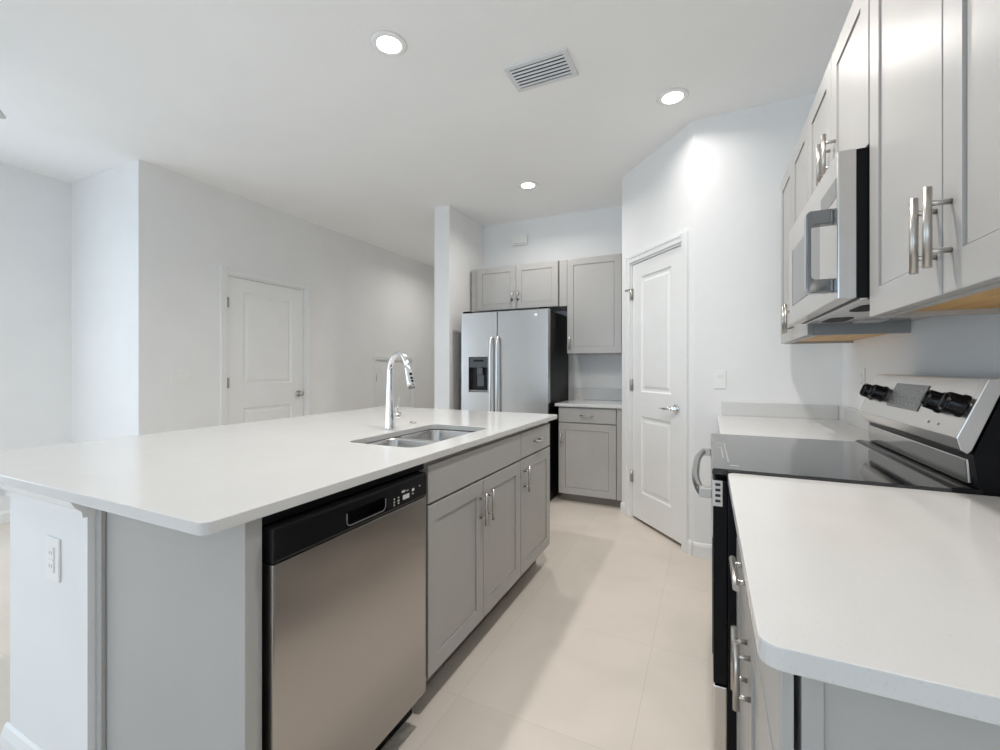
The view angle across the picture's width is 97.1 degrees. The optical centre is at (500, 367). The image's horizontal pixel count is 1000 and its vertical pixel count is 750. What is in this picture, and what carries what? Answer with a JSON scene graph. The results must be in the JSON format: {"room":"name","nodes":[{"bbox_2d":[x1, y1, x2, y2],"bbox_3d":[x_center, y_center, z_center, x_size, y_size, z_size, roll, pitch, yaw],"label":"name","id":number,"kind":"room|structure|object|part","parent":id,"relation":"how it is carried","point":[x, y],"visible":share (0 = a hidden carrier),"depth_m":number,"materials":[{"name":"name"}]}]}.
{"room":"kitchen","nodes":[
{"label":"kitchen","id":0,"kind":"room"},
{"bbox_2d":[0,163,71,511],"bbox_3d":[-3.930,-0.193,3.463,0.120,2.796,11.720,0,0,25],"label":"wall","id":1,"kind":"structure","parent":0,"point":[36,209],"depth_m":3.59,"materials":[{"name":"paint"}]},
{"bbox_2d":[0,510,9,523],"bbox_3d":[-5.029,1.160,0.968,0.014,0.090,6.270,0,0,25],"label":"baseboard","id":2,"kind":"structure","parent":1,"relation":"attached to","point":[4,515],"depth_m":3.44,"materials":[{"name":"white paint"}]},
{"bbox_2d":[10,497,95,749],"bbox_3d":[-0.850,0.762,2.148,0.464,0.886,2.007,0,0,25],"label":"wall","id":3,"kind":"structure","parent":0,"point":[53,624],"depth_m":1.22,"materials":[{"name":"paint"}]},
{"bbox_2d":[0,721,42,749],"bbox_3d":[-0.861,1.141,2.144,0.480,0.128,2.023,0,0,25],"label":"baseboard","id":4,"kind":"structure","parent":3,"relation":"attached to","point":[11,738],"depth_m":1.30,"materials":[{"name":"white paint"}]},
{"bbox_2d":[0,484,86,517],"bbox_3d":[-0.878,0.352,2.138,0.507,0.065,2.049,0,0,25],"label":"trim","id":5,"kind":"structure","parent":3,"relation":"attached to","point":[67,507],"depth_m":1.20,"materials":[{"name":"white paint"}]},
{"bbox_2d":[45,535,60,582],"bbox_3d":[-1.233,0.525,1.214,0.078,0.118,0.008,0,0,25],"label":"outlet","id":6,"kind":"object","parent":3,"relation":"attached to","point":[52,544],"visible":1,"depth_m":1.21,"materials":[{"name":"white plastic"}]},
{"bbox_2d":[48,546,53,559],"bbox_3d":[-1.234,0.507,1.211,0.034,0.033,0.002,0,0,25],"label":"receptacle","id":7,"kind":"object","parent":6,"relation":"attached to","point":[50,548],"depth_m":1.21,"materials":[{"name":"grey plastic"}]},
{"bbox_2d":[48,559,53,572],"bbox_3d":[-1.234,0.543,1.211,0.034,0.033,0.002,0,0,25],"label":"receptacle","id":8,"kind":"object","parent":6,"relation":"attached to","point":[50,561],"depth_m":1.21,"materials":[{"name":"grey plastic"}]},
{"bbox_2d":[72,163,129,442],"bbox_3d":[-3.259,-0.193,3.667,0.920,2.796,0.120,0,0,25],"label":"wall","id":9,"kind":"structure","parent":0,"point":[101,201],"depth_m":3.60,"materials":[{"name":"paint"}]},
{"bbox_2d":[130,159,433,435],"bbox_3d":[-1.679,-0.193,5.802,0.120,2.796,5.330,0,0,25],"label":"wall","id":10,"kind":"structure","parent":0,"point":[368,301],"depth_m":3.95,"materials":[{"name":"paint"}]},
{"bbox_2d":[227,276,303,424],"bbox_3d":[-2.284,0.179,4.356,0.107,2.023,0.846,0,0,25],"label":"door","id":11,"kind":"structure","parent":10,"relation":"in","point":[265,378],"depth_m":4.33,"materials":[{"name":"paint"}]},
{"bbox_3d":[-2.116,0.270,4.670,0.070,0.064,0.064,0,0,25],"label":"knob","id":12,"kind":"part","parent":11,"relation":"part of","materials":[{"name":"silver metal"}]},
{"bbox_2d":[220,266,310,425],"bbox_3d":[-2.334,0.149,4.389,0.137,2.113,0.976,0,0,25],"label":"door frame","id":13,"kind":"structure","parent":10,"relation":"attached to","point":[225,272],"depth_m":4.19,"materials":[{"name":"white paint"}]},
{"bbox_2d":[376,361,410,407],"bbox_3d":[-1.486,0.549,6.115,0.054,1.283,0.765,0,0,25],"label":"door","id":14,"kind":"structure","parent":10,"relation":"in","point":[401,390],"depth_m":6.14,"materials":[{"name":"paint"}]},
{"bbox_2d":[373,356,414,407],"bbox_3d":[-1.511,0.523,6.138,0.137,1.365,0.880,0,0,25],"label":"door frame","id":15,"kind":"structure","parent":10,"relation":"attached to","point":[375,358],"depth_m":5.94,"materials":[{"name":"white paint"}]},
{"bbox_2d":[0,493,713,749],"bbox_3d":[-1.341,1.255,2.178,5.899,0.100,11.840,0,0,25],"label":"floor","id":16,"kind":"structure","parent":0,"point":[604,642],"depth_m":1.84,"materials":[{"name":"beige tile"}]},
{"bbox_2d":[96,509,261,749],"bbox_3d":[-0.788,0.762,1.055,0.577,0.885,0.039,0,0,24],"label":"end panel","id":17,"kind":"object","parent":16,"relation":"on","point":[179,614],"visible":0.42,"depth_m":1.02,"materials":[{"name":"grey paint"}]},
{"bbox_3d":[-1.045,0.762,1.155,0.026,0.885,0.012,0,0,25],"label":"scribe moulding","id":18,"kind":"part","parent":17,"relation":"part of","materials":[{"name":"grey paint"}]},
{"bbox_2d":[262,463,426,749],"bbox_3d":[-0.624,0.763,1.350,0.582,0.883,0.612,0,0,25],"label":"dishwasher","id":19,"kind":"object","parent":16,"relation":"on","point":[344,572],"visible":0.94,"depth_m":1.15,"materials":[{"name":"silver metal"}]},
{"bbox_3d":[-0.412,0.334,1.251,0.038,0.025,0.611,0,0,25],"label":"trim","id":20,"kind":"part","parent":19,"relation":"part of","materials":[{"name":"black plastic"}]},
{"bbox_3d":[-0.392,0.388,1.227,0.054,0.077,0.578,0,0,25],"label":"control panel","id":21,"kind":"part","parent":19,"relation":"part of","materials":[{"name":"black plastic"}]},
{"bbox_2d":[393,432,519,684],"bbox_3d":[-0.318,0.762,2.012,0.612,0.885,0.835,0,0,25],"label":"base cabinet","id":22,"kind":"object","parent":16,"relation":"on","point":[473,495],"visible":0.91,"depth_m":1.79,"materials":[{"name":"grey paint"}]},
{"bbox_3d":[-0.170,0.777,1.714,0.020,0.596,0.412,0,0,25],"label":"door","id":23,"kind":"part","parent":22,"relation":"part of","materials":[{"name":"grey paint"}]},
{"bbox_3d":[-0.082,0.405,1.902,0.020,0.131,0.829,0,0,25],"label":"false drawer","id":24,"kind":"part","parent":22,"relation":"part of","materials":[{"name":"grey paint"}]},
{"bbox_3d":[-0.070,0.593,1.862,0.037,0.135,0.012,0,0,25],"label":"handle","id":25,"kind":"part","parent":22,"relation":"part of","materials":[{"name":"silver metal"}]},
{"bbox_3d":[-0.042,0.593,1.923,0.037,0.135,0.012,0,0,25],"label":"handle","id":26,"kind":"part","parent":22,"relation":"part of","materials":[{"name":"silver metal"}]},
{"bbox_3d":[0.007,0.777,2.091,0.020,0.596,0.413,0,0,25],"label":"door","id":27,"kind":"part","parent":22,"relation":"part of","materials":[{"name":"grey paint"}]},
{"bbox_2d":[461,307,567,500],"bbox_3d":[0.144,0.329,4.367,0.890,1.752,0.694,0,0,25],"label":"refrigerator","id":28,"kind":"object","parent":16,"relation":"on","point":[514,360],"visible":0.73,"depth_m":4.09,"materials":[{"name":"silver metal"}]},
{"bbox_3d":[-0.205,-0.054,4.228,0.196,0.094,0.024,0,0,25],"label":"dispenser panel","id":29,"kind":"part","parent":28,"relation":"part of","materials":[{"name":"grey plastic"}]},
{"bbox_3d":[-0.197,0.300,4.237,0.384,1.660,0.060,0,0,25],"label":"freezer door","id":30,"kind":"part","parent":28,"relation":"part of","materials":[{"name":"silver metal"}]},
{"bbox_3d":[-0.089,0.178,4.127,0.024,0.957,0.060,0,0,25],"label":"handle","id":31,"kind":"part","parent":28,"relation":"part of","materials":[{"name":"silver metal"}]},
{"bbox_3d":[-0.028,0.178,4.098,0.024,0.957,0.060,0,0,25],"label":"handle","id":32,"kind":"part","parent":28,"relation":"part of","materials":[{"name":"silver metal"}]},
{"bbox_3d":[0.209,0.300,4.046,0.498,1.660,0.060,0,0,25],"label":"fresh food door","id":33,"kind":"part","parent":28,"relation":"part of","materials":[{"name":"silver metal"}]},
{"bbox_2d":[504,422,549,596],"bbox_3d":[-0.040,0.762,2.601,0.611,0.885,0.466,0,0,25],"label":"base cabinet","id":34,"kind":"object","parent":16,"relation":"on","point":[534,460],"visible":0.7,"depth_m":2.46,"materials":[{"name":"grey paint"}]},
{"bbox_2d":[0,406,556,535],"bbox_3d":[-0.727,0.306,2.106,1.392,0.026,2.168,0,0,25],"label":"countertop","id":35,"kind":"structure","parent":34,"relation":"on","point":[204,481],"depth_m":1.35,"materials":[{"name":"white stone"}]},
{"bbox_2d":[384,351,414,428],"bbox_3d":[-0.472,0.106,2.056,0.083,0.372,0.248,0,0,-30],"label":"faucet","id":36,"kind":"object","parent":35,"relation":"on","point":[390,414],"visible":1,"depth_m":2.11,"materials":[{"name":"silver metal"}]},
{"bbox_3d":[-0.506,0.194,2.157,0.038,0.103,0.030,0,0,-41],"label":"lever","id":37,"kind":"part","parent":36,"relation":"part of","materials":[{"name":"silver metal"}]},
{"bbox_3d":[-0.478,-0.013,2.067,0.026,0.133,0.197,0,0,-41],"label":"spout","id":38,"kind":"part","parent":36,"relation":"part of","materials":[{"name":"silver metal"}]},
{"bbox_2d":[365,429,473,447],"bbox_3d":[-0.335,0.417,1.964,0.370,0.196,0.656,0,0,25],"label":"sink","id":39,"kind":"object","parent":35,"relation":"in","point":[422,438],"visible":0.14,"depth_m":2.14,"materials":[{"name":"silver metal"}]},
{"bbox_3d":[-0.406,0.417,1.812,0.370,0.196,0.319,0,0,25],"label":"bowl","id":40,"kind":"part","parent":39,"relation":"part of","materials":[{"name":"silver metal"}]},
{"bbox_3d":[-0.267,0.417,2.109,0.370,0.196,0.337,0,0,25],"label":"bowl","id":41,"kind":"part","parent":39,"relation":"part of","materials":[{"name":"silver metal"}]},
{"bbox_3d":[0.140,0.580,2.310,0.037,0.135,0.012,0,0,25],"label":"handle","id":42,"kind":"part","parent":34,"relation":"part of","materials":[{"name":"silver metal"}]},
{"bbox_3d":[0.195,0.405,2.491,0.020,0.131,0.458,0,0,25],"label":"drawer","id":43,"kind":"part","parent":34,"relation":"part of","materials":[{"name":"grey paint"}]},
{"bbox_3d":[0.195,0.777,2.491,0.020,0.596,0.458,0,0,25],"label":"door","id":44,"kind":"part","parent":34,"relation":"part of","materials":[{"name":"grey paint"}]},
{"bbox_3d":[0.220,0.405,2.479,0.037,0.012,0.135,0,0,25],"label":"handle","id":45,"kind":"part","parent":34,"relation":"part of","materials":[{"name":"silver metal"}]},
{"bbox_2d":[559,406,621,506],"bbox_3d":[0.896,0.774,4.109,0.572,0.861,0.610,0,0,25],"label":"base cabinet","id":46,"kind":"object","parent":16,"relation":"on","point":[590,439],"visible":0.74,"depth_m":3.87,"materials":[{"name":"grey paint"}]},
{"bbox_3d":[0.760,0.419,3.886,0.510,0.128,0.020,0,0,25],"label":"drawer","id":47,"kind":"part","parent":46,"relation":"part of","materials":[{"name":"grey paint"}]},
{"bbox_3d":[0.760,0.809,3.886,0.510,0.633,0.020,0,0,25],"label":"door","id":48,"kind":"part","parent":46,"relation":"part of","materials":[{"name":"grey paint"}]},
{"bbox_2d":[555,388,621,408],"bbox_3d":[0.887,0.273,4.121,0.600,0.141,0.604,0,0,25],"label":"countertop","id":49,"kind":"structure","parent":46,"relation":"on","point":[582,397],"depth_m":4.31,"materials":[{"name":"white stone"}]},
{"bbox_2d":[692,374,999,749],"bbox_3d":[1.041,0.613,1.470,0.738,1.182,0.758,0,0,25],"label":"range","id":50,"kind":"object","parent":16,"relation":"on","point":[927,432],"visible":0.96,"depth_m":1.25,"materials":[{"name":"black metal"}]},
{"bbox_3d":[0.727,0.363,1.613,0.047,0.024,0.681,0,0,25],"label":"door handle","id":51,"kind":"part","parent":50,"relation":"part of","materials":[{"name":"silver metal"}]},
{"bbox_3d":[0.785,1.023,1.593,0.034,0.235,0.749,0,0,25],"label":"storage drawer","id":52,"kind":"part","parent":50,"relation":"part of","materials":[{"name":"silver metal"}]},
{"bbox_3d":[0.784,0.610,1.594,0.036,0.580,0.748,0,0,25],"label":"oven door","id":53,"kind":"part","parent":50,"relation":"part of","materials":[{"name":"black metal"}]},
{"bbox_2d":[711,433,951,492],"bbox_3d":[0.990,0.293,1.482,0.510,0.018,0.738,0,0,25],"label":"cooktop","id":54,"kind":"object","parent":50,"relation":"in","point":[858,461],"depth_m":1.33,"materials":[{"name":"grey glass"}]},
{"bbox_3d":[1.380,0.089,1.655,0.050,0.061,0.058,0,0,25],"label":"knob","id":55,"kind":"part","parent":50,"relation":"part of","materials":[{"name":"black plastic"}]},
{"bbox_3d":[1.337,0.089,1.565,0.050,0.061,0.058,0,0,25],"label":"knob","id":56,"kind":"part","parent":50,"relation":"part of","materials":[{"name":"black plastic"}]},
{"bbox_3d":[1.279,0.112,1.370,0.086,0.179,0.728,0,0,25],"label":"control panel","id":57,"kind":"part","parent":50,"relation":"part of","materials":[{"name":"silver metal"}]},
{"bbox_3d":[1.154,0.089,1.175,0.050,0.061,0.058,0,0,25],"label":"knob","id":58,"kind":"part","parent":50,"relation":"part of","materials":[{"name":"black plastic"}]},
{"bbox_3d":[1.109,0.089,1.081,0.050,0.061,0.058,0,0,25],"label":"knob","id":59,"kind":"part","parent":50,"relation":"part of","materials":[{"name":"black plastic"}]},
{"bbox_2d":[729,538,999,749],"bbox_3d":[0.739,0.762,0.736,0.630,0.885,0.822,0,0,25],"label":"base cabinet","id":60,"kind":"object","parent":16,"relation":"on","point":[775,709],"visible":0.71,"depth_m":0.47,"materials":[{"name":"grey paint"}]},
{"bbox_3d":[0.472,0.405,0.872,0.032,0.012,0.140,0,0,25],"label":"handle","id":61,"kind":"part","parent":60,"relation":"part of","materials":[{"name":"silver metal"}]},
{"bbox_3d":[0.487,0.595,0.900,0.030,0.128,0.012,0,0,25],"label":"handle","id":62,"kind":"part","parent":60,"relation":"part of","materials":[{"name":"silver metal"}]},
{"bbox_3d":[0.454,0.582,0.831,0.030,0.128,0.012,0,0,25],"label":"handle","id":63,"kind":"part","parent":60,"relation":"part of","materials":[{"name":"silver metal"}]},
{"bbox_3d":[0.576,0.772,1.040,0.013,0.606,0.405,0,0,25],"label":"door","id":64,"kind":"part","parent":60,"relation":"part of","materials":[{"name":"grey paint"}]},
{"bbox_3d":[0.401,0.772,0.669,0.013,0.606,0.409,0,0,25],"label":"door","id":65,"kind":"part","parent":60,"relation":"part of","materials":[{"name":"grey paint"}]},
{"bbox_3d":[0.488,0.397,0.854,0.013,0.127,0.817,0,0,25],"label":"drawer","id":66,"kind":"part","parent":60,"relation":"part of","materials":[{"name":"grey paint"}]},
{"bbox_2d":[728,473,999,725],"bbox_3d":[0.746,0.306,0.720,0.638,0.026,0.850,0,0,25],"label":"countertop","id":67,"kind":"structure","parent":60,"relation":"on","point":[888,592],"depth_m":0.59,"materials":[{"name":"white stone"}]},
{"bbox_3d":[0.599,0.762,0.355,0.558,0.885,0.004,0,0,25],"label":"panel","id":68,"kind":"part","parent":60,"relation":"part of","materials":[{"name":"grey paint"}]},
{"bbox_3d":[1.434,0.762,2.218,0.636,0.885,0.915,0,0,25],"label":"base cabinet","id":69,"kind":"object","parent":16,"relation":"on","visible":0},
{"bbox_2d":[717,402,870,440],"bbox_3d":[1.452,0.264,2.218,0.639,0.108,0.934,0,0,25],"label":"countertop","id":70,"kind":"structure","parent":69,"relation":"on","point":[786,420],"depth_m":2.37,"materials":[{"name":"white stone"}]},
{"bbox_2d":[0,0,853,266],"bbox_3d":[-1.341,-1.641,2.178,5.899,0.100,11.840,0,0,25],"label":"ceiling","id":71,"kind":"structure","parent":0,"point":[290,107],"depth_m":2.54,"materials":[{"name":"paint"}]},
{"bbox_2d":[0,110,5,118],"bbox_3d":[-2.826,-1.370,1.693,1.166,0.441,1.147,0,0,25],"label":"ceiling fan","id":72,"kind":"object","parent":71,"relation":"hanging from","point":[2,116],"visible":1,"depth_m":2.09,"materials":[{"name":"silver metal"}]},
{"bbox_2d":[370,30,406,56],"bbox_3d":[-0.547,-1.587,2.167,0.176,0.008,0.176,0,0,25],"label":"recessed light","id":73,"kind":"object","parent":71,"relation":"in","point":[388,43],"visible":1,"depth_m":2.16,"materials":[{"name":"white"}]},
{"bbox_2d":[518,181,537,188],"bbox_3d":[0.239,-1.587,3.837,0.176,0.008,0.176,0,0,25],"label":"recessed light","id":74,"kind":"object","parent":71,"relation":"in","point":[525,184],"visible":1,"depth_m":3.82,"materials":[{"name":"white"}]},
{"bbox_2d":[503,48,577,92],"bbox_3d":[0.217,-1.585,2.363,0.350,0.012,0.221,0,0,25],"label":"ceiling vent","id":75,"kind":"object","parent":71,"relation":"in","point":[558,65],"visible":1,"depth_m":2.35,"materials":[{"name":"grey metal"}]},
{"bbox_2d":[657,88,688,105],"bbox_3d":[1.010,-1.587,2.591,0.176,0.008,0.176,0,0,25],"label":"recessed light","id":76,"kind":"object","parent":71,"relation":"in","point":[673,96],"visible":1,"depth_m":2.58,"materials":[{"name":"white"}]},
{"bbox_2d":[434,205,483,409],"bbox_3d":[0.171,-0.193,5.934,0.173,2.796,3.515,0,0,25],"label":"wall partition","id":77,"kind":"structure","parent":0,"point":[458,239],"depth_m":4.37,"materials":[{"name":"paint"}]},
{"bbox_2d":[484,205,621,399],"bbox_3d":[0.604,-0.193,4.656,1.809,2.796,0.120,0,0,25],"label":"wall","id":78,"kind":"structure","parent":0,"point":[596,232],"depth_m":4.53,"materials":[{"name":"paint"}]},
{"bbox_2d":[472,261,566,312],"bbox_3d":[0.185,-0.813,4.578,0.960,0.443,0.374,0,0,25],"label":"upper cabinet","id":79,"kind":"object","parent":78,"relation":"attached to","point":[532,285],"visible":0.95,"depth_m":4.42,"materials":[{"name":"grey paint"}]},
{"bbox_3d":[-0.042,-0.814,4.529,0.439,0.438,0.020,0,0,25],"label":"door","id":80,"kind":"part","parent":79,"relation":"part of","materials":[{"name":"grey paint"}]},
{"bbox_3d":[0.358,-0.814,4.341,0.437,0.438,0.020,0,0,25],"label":"door","id":81,"kind":"part","parent":79,"relation":"part of","materials":[{"name":"grey paint"}]},
{"bbox_2d":[512,233,527,245],"bbox_3d":[0.208,-1.380,4.753,0.170,0.110,0.040,0,0,25],"label":"door chime","id":82,"kind":"object","parent":78,"relation":"attached to","point":[520,239],"visible":1,"depth_m":4.73,"materials":[{"name":"white plastic"}]},
{"bbox_2d":[559,254,621,354],"bbox_3d":[0.917,-0.585,4.234,0.639,0.899,0.374,0,0,25],"label":"upper cabinet","id":83,"kind":"object","parent":78,"relation":"attached to","point":[590,288],"visible":0.88,"depth_m":4.10,"materials":[{"name":"grey paint"}]},
{"bbox_2d":[591,370,597,380],"bbox_3d":[0.939,0.075,4.427,0.070,0.114,0.008,0,0,25],"label":"outlet","id":84,"kind":"object","parent":78,"relation":"attached to","point":[594,373],"visible":1,"depth_m":4.42,"materials":[{"name":"white plastic"}]},
{"bbox_2d":[573,388,621,400],"bbox_3d":[1.012,0.260,4.385,0.598,0.115,0.020,0,0,25],"label":"backsplash","id":85,"kind":"structure","parent":78,"relation":"attached to","point":[578,393],"depth_m":4.40,"materials":[{"name":"white stone"}]},
{"bbox_2d":[622,121,692,540],"bbox_3d":[1.184,-0.193,3.277,0.120,2.796,0.878,0,0,-15],"label":"wall","id":86,"kind":"structure","parent":0,"point":[657,193],"depth_m":3.15,"materials":[{"name":"paint"}]},
{"bbox_2d":[620,502,624,514],"bbox_3d":[1.018,1.160,3.648,0.014,0.090,0.075,0,0,-15],"label":"baseboard","id":87,"kind":"structure","parent":86,"relation":"attached to","point":[622,505],"depth_m":3.65,"materials":[{"name":"white paint"}]},
{"bbox_2d":[625,246,680,542],"bbox_3d":[1.121,0.180,3.275,0.121,2.003,0.686,0,0,-17],"label":"door","id":88,"kind":"structure","parent":86,"relation":"in","point":[655,476],"depth_m":3.23,"materials":[{"name":"paint"}]},
{"bbox_3d":[1.161,0.280,3.047,0.058,0.062,0.155,0,0,-15],"label":"handle","id":89,"kind":"part","parent":88,"relation":"part of","materials":[{"name":"silver metal"}]},
{"bbox_2d":[625,230,687,552],"bbox_3d":[1.179,0.154,3.258,0.137,2.103,0.760,0,0,-15],"label":"door frame","id":90,"kind":"structure","parent":86,"relation":"attached to","point":[682,237],"depth_m":2.96,"materials":[{"name":"white paint"}]},
{"bbox_2d":[687,539,692,555],"bbox_3d":[1.226,1.160,2.855,0.014,0.090,0.041,0,0,-15],"label":"baseboard","id":91,"kind":"structure","parent":86,"relation":"attached to","point":[689,542],"depth_m":2.85,"materials":[{"name":"white paint"}]},
{"bbox_2d":[693,93,841,543],"bbox_3d":[1.669,-0.193,2.700,0.897,2.796,0.120,0,0,25],"label":"wall","id":92,"kind":"structure","parent":0,"point":[741,158],"depth_m":2.72,"materials":[{"name":"paint"}]},
{"bbox_2d":[693,542,710,558],"bbox_3d":[1.308,1.160,2.795,0.163,0.090,0.014,0,0,25],"label":"baseboard","id":93,"kind":"structure","parent":92,"relation":"attached to","point":[702,550],"depth_m":2.80,"materials":[{"name":"white paint"}]},
{"bbox_2d":[714,370,725,388],"bbox_3d":[1.374,0.072,2.765,0.070,0.114,0.011,0,0,25],"label":"light switch","id":94,"kind":"object","parent":92,"relation":"attached to","point":[719,375],"visible":1,"depth_m":2.76,"materials":[{"name":"white plastic"}]},
{"bbox_2d":[722,402,838,419],"bbox_3d":[1.649,0.252,2.631,0.592,0.083,0.020,0,0,25],"label":"backsplash","id":95,"kind":"structure","parent":92,"relation":"attached to","point":[785,410],"depth_m":2.61,"materials":[{"name":"white stone"}]},
{"bbox_2d":[842,314,999,409],"bbox_3d":[1.299,-0.193,1.002,0.120,2.796,11.720,0,0,25],"label":"wall","id":96,"kind":"structure","parent":0,"point":[956,345],"depth_m":1.52,"materials":[{"name":"paint"}]},
{"bbox_2d":[808,0,869,200],"bbox_3d":[1.216,-0.795,1.391,0.359,0.464,0.748,0,0,25],"label":"upper cabinet","id":97,"kind":"object","parent":96,"relation":"attached to","point":[839,114],"visible":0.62,"depth_m":1.33,"materials":[{"name":"grey paint"}]},
{"bbox_3d":[1.175,-0.795,1.616,0.020,0.458,0.369,0,0,25],"label":"door","id":98,"kind":"part","parent":97,"relation":"part of","materials":[{"name":"grey paint"}]},
{"bbox_3d":[1.078,-0.681,1.473,0.038,0.135,0.013,0,0,25],"label":"handle","id":99,"kind":"part","parent":97,"relation":"part of","materials":[{"name":"silver metal"}]},
{"bbox_3d":[1.048,-0.681,1.410,0.038,0.135,0.013,0,0,25],"label":"handle","id":100,"kind":"part","parent":97,"relation":"part of","materials":[{"name":"silver metal"}]},
{"bbox_3d":[1.017,-0.795,1.278,0.020,0.458,0.369,0,0,25],"label":"door","id":101,"kind":"part","parent":97,"relation":"part of","materials":[{"name":"grey paint"}]},
{"bbox_2d":[789,147,931,324],"bbox_3d":[1.176,-0.365,1.409,0.447,0.388,0.748,0,0,25],"label":"microwave","id":102,"kind":"object","parent":97,"relation":"attached to","point":[829,241],"visible":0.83,"depth_m":1.19,"materials":[{"name":"silver metal"}]},
{"bbox_3d":[0.865,-0.314,1.201,0.061,0.222,0.034,0,0,25],"label":"handle","id":103,"kind":"part","parent":102,"relation":"part of","materials":[{"name":"grey metal"}]},
{"bbox_3d":[1.047,-0.369,1.470,0.039,0.379,0.748,0,0,25],"label":"door","id":104,"kind":"part","parent":102,"relation":"part of","materials":[{"name":"silver metal"}]},
{"bbox_3d":[1.222,-0.176,1.388,0.330,0.005,0.740,0,0,25],"label":"underside plate","id":105,"kind":"part","parent":102,"relation":"part of","materials":[{"name":"silver metal"}]},
{"bbox_2d":[781,117,910,343],"bbox_3d":[1.534,-0.579,2.067,0.359,0.895,0.739,0,0,25],"label":"upper cabinet","id":106,"kind":"object","parent":96,"relation":"attached to","point":[794,185],"visible":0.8,"depth_m":2.04,"materials":[{"name":"grey paint"}]},
{"bbox_3d":[1.405,-0.235,2.168,0.038,0.135,0.013,0,0,25],"label":"handle","id":107,"kind":"part","parent":106,"relation":"part of","materials":[{"name":"silver metal"}]},
{"bbox_3d":[1.493,-0.579,2.290,0.020,0.889,0.364,0,0,25],"label":"door","id":108,"kind":"part","parent":106,"relation":"part of","materials":[{"name":"grey paint"}]},
{"bbox_3d":[1.374,-0.235,2.103,0.038,0.135,0.013,0,0,25],"label":"handle","id":109,"kind":"part","parent":106,"relation":"part of","materials":[{"name":"silver metal"}]},
{"bbox_3d":[1.336,-0.579,1.957,0.020,0.889,0.364,0,0,25],"label":"door","id":110,"kind":"part","parent":106,"relation":"part of","materials":[{"name":"grey paint"}]},
{"bbox_2d":[839,405,868,430],"bbox_3d":[1.732,0.252,2.086,0.020,0.083,0.934,0,0,25],"label":"backsplash","id":111,"kind":"structure","parent":96,"relation":"attached to","point":[852,416],"depth_m":2.26,"materials":[{"name":"white stone"}]},
{"bbox_2d":[860,368,864,389],"bbox_3d":[1.777,0.055,2.170,0.008,0.114,0.070,0,0,25],"label":"outlet","id":112,"kind":"object","parent":96,"relation":"attached to","point":[862,370],"visible":0.81,"depth_m":2.16,"materials":[{"name":"white plastic"}]},
{"bbox_2d":[870,0,999,317],"bbox_3d":[0.892,-0.575,0.702,0.359,0.903,0.766,0,0,25],"label":"upper cabinet","id":113,"kind":"object","parent":96,"relation":"attached to","point":[935,64],"visible":1,"depth_m":0.79,"materials":[{"name":"grey paint"}]},
{"bbox_3d":[0.854,-0.575,0.931,0.020,0.897,0.378,0,0,25],"label":"door","id":114,"kind":"part","parent":113,"relation":"part of","materials":[{"name":"grey paint"}]},
{"bbox_3d":[0.756,-0.237,0.789,0.038,0.135,0.013,0,0,25],"label":"handle","id":115,"kind":"part","parent":113,"relation":"part of","materials":[{"name":"silver metal"}]},
{"bbox_3d":[0.733,-0.237,0.741,0.038,0.135,0.013,0,0,25],"label":"handle","id":116,"kind":"part","parent":113,"relation":"part of","materials":[{"name":"silver metal"}]},
{"bbox_3d":[0.691,-0.575,0.586,0.020,0.897,0.378,0,0,25],"label":"door","id":117,"kind":"part","parent":113,"relation":"part of","materials":[{"name":"grey paint"}]}
]}

